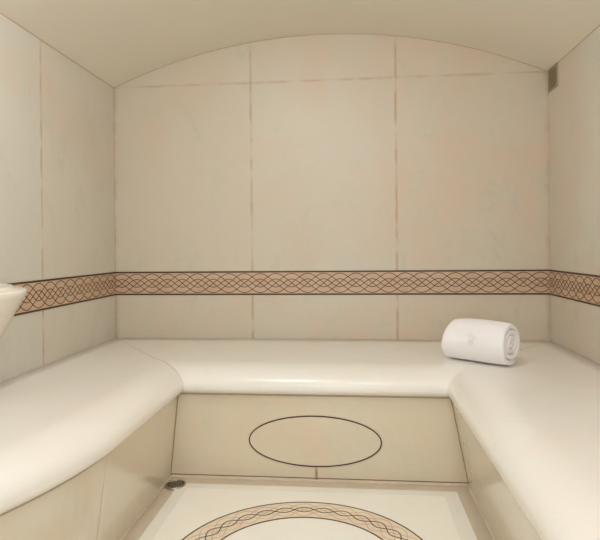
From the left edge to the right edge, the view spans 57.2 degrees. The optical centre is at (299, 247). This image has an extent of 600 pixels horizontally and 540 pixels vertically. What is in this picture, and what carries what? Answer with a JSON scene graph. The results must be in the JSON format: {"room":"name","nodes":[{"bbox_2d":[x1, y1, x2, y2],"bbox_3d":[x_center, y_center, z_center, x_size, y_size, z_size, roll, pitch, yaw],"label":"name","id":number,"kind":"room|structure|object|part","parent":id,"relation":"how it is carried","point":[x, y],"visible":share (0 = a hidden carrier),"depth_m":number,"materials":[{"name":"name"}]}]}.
{"room":"spa","nodes":[
{"label":"spa","id":0,"kind":"room"},
{"bbox_2d":[0,14,115,382],"bbox_3d":[-1.205,0.097,1.110,0.120,1.868,3.620,-1,0,5],"label":"wall","id":1,"kind":"structure","parent":0,"point":[57,150],"depth_m":2.29,"materials":[{"name":"stone"}]},
{"bbox_2d":[0,283,26,337],"bbox_3d":[-0.961,0.297,1.599,0.267,0.360,0.528,-1,0,5],"label":"basin","id":2,"kind":"object","parent":1,"relation":"attached to","point":[11,297],"visible":1,"depth_m":1.62,"materials":[{"name":"stone"}]},
{"bbox_2d":[0,13,112,87],"bbox_3d":[-1.148,-0.836,1.162,0.001,0.003,3.499,-1,0,5],"label":"trim","id":3,"kind":"structure","parent":1,"relation":"attached to","point":[0,13],"depth_m":2.32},
{"bbox_2d":[8,272,115,315],"bbox_3d":[-1.140,0.193,1.164,0.006,0.123,3.500,-1,0,5],"label":"inlaid border","id":4,"kind":"object","parent":1,"relation":"attached to","point":[45,294],"visible":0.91,"depth_m":2.38,"materials":[{"name":"tile"}]},
{"bbox_2d":[0,0,599,87],"bbox_3d":[-0.059,-1.044,0.997,2.445,0.392,3.620,-1,0,5],"label":"ceiling","id":5,"kind":"structure","parent":0,"point":[119,42],"depth_m":2.45,"materials":[{"name":"paint"}]},
{"bbox_2d":[123,478,491,539],"bbox_3d":[-0.034,0.979,1.061,2.445,0.120,3.740,-1,0,5],"label":"floor","id":6,"kind":"structure","parent":0,"point":[431,512],"depth_m":1.94,"materials":[{"name":"stone"}]},
{"bbox_2d":[0,338,183,539],"bbox_3d":[-0.784,0.703,1.756,0.582,0.457,2.256,-1,0,5],"label":"stone bench","id":7,"kind":"object","parent":6,"relation":"on","point":[87,437],"visible":1,"depth_m":1.63,"materials":[{"name":"stone"}]},
{"bbox_2d":[165,479,185,489],"bbox_3d":[-0.485,0.922,2.143,0.080,0.008,0.080,-1,0,5],"label":"floor drain","id":8,"kind":"object","parent":6,"relation":"on","point":[173,484],"visible":1,"depth_m":2.14,"materials":[{"name":"metal"}]},
{"bbox_2d":[182,502,422,539],"bbox_3d":[0.003,0.919,1.577,0.816,0.005,0.816,-1,0,5],"label":"decorative floor border","id":9,"kind":"object","parent":6,"relation":"on","point":[384,528],"visible":1,"depth_m":1.86,"materials":[{"name":"stone"}]},
{"bbox_2d":[118,338,545,486],"bbox_3d":[0.097,0.694,2.454,2.203,0.456,0.697,-1,0,5],"label":"stone bench","id":10,"kind":"object","parent":6,"relation":"on","point":[397,389],"visible":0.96,"depth_m":2.17,"materials":[{"name":"stone"}]},
{"bbox_2d":[248,414,382,467],"bbox_3d":[0.058,0.759,2.159,0.532,0.217,0.026,-1,0,5],"label":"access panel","id":11,"kind":"object","parent":10,"relation":"on","point":[323,441],"visible":1,"depth_m":2.16,"materials":[{"name":"marble"},{"name":"dark grout"}]},
{"bbox_3d":[0.095,0.518,2.454,2.203,0.104,0.697,-1,0,5],"label":"seat","id":12,"kind":"part","parent":10,"relation":"part of","materials":[{"name":"stone"}]},
{"bbox_2d":[441,318,519,364],"bbox_3d":[0.719,0.373,2.211,0.272,0.170,0.183,0,0,43],"label":"rolled towel","id":13,"kind":"object","parent":10,"relation":"on","point":[480,340],"visible":1,"depth_m":2.15,"materials":[{"name":"white fabric"}]},
{"bbox_2d":[447,341,599,539],"bbox_3d":[0.801,0.689,1.455,0.610,0.457,2.553,-1,0,5],"label":"stone bench","id":14,"kind":"object","parent":6,"relation":"on","point":[528,429],"visible":0.99,"depth_m":1.49,"materials":[{"name":"stone"}]},
{"bbox_2d":[114,34,549,340],"bbox_3d":[0.128,-0.095,2.861,2.445,2.220,0.120,-1,0,5],"label":"wall","id":15,"kind":"structure","parent":0,"point":[326,152],"depth_m":2.80,"materials":[{"name":"stone"}]},
{"bbox_2d":[115,33,547,87],"bbox_3d":[0.114,-0.969,2.798,2.205,0.237,0.001,-1,0,5],"label":"trim","id":16,"kind":"structure","parent":15,"relation":"attached to","point":[333,33],"depth_m":2.79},
{"bbox_2d":[116,270,548,294],"bbox_3d":[0.125,0.178,2.802,2.200,0.123,0.006,-1,0,5],"label":"inlaid border","id":17,"kind":"object","parent":15,"relation":"attached to","point":[371,282],"visible":1,"depth_m":2.79,"materials":[{"name":"tile"}]},
{"bbox_2d":[548,26,599,363],"bbox_3d":[1.109,0.075,0.889,0.120,1.868,3.620,-1,0,5],"label":"wall","id":18,"kind":"structure","parent":0,"point":[574,104],"depth_m":2.37,"materials":[{"name":"stone"}]},
{"bbox_2d":[548,62,557,92],"bbox_3d":[1.205,-0.808,2.617,0.010,0.108,0.120,-1,0,5],"label":"air vent","id":19,"kind":"object","parent":18,"relation":"in","point":[553,71],"visible":1,"depth_m":2.62,"materials":[{"name":"metal"}]},
{"bbox_2d":[549,270,599,306],"bbox_3d":[1.057,0.173,0.954,0.006,0.123,3.500,-1,0,5],"label":"inlaid border","id":20,"kind":"object","parent":18,"relation":"attached to","point":[579,287],"visible":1,"depth_m":2.38,"materials":[{"name":"tile"}]},
{"bbox_2d":[559,25,599,61],"bbox_3d":[1.046,-0.857,0.952,0.001,0.003,3.499,-1,0,5],"label":"trim","id":21,"kind":"structure","parent":18,"relation":"attached to","point":[599,25],"depth_m":2.31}
]}

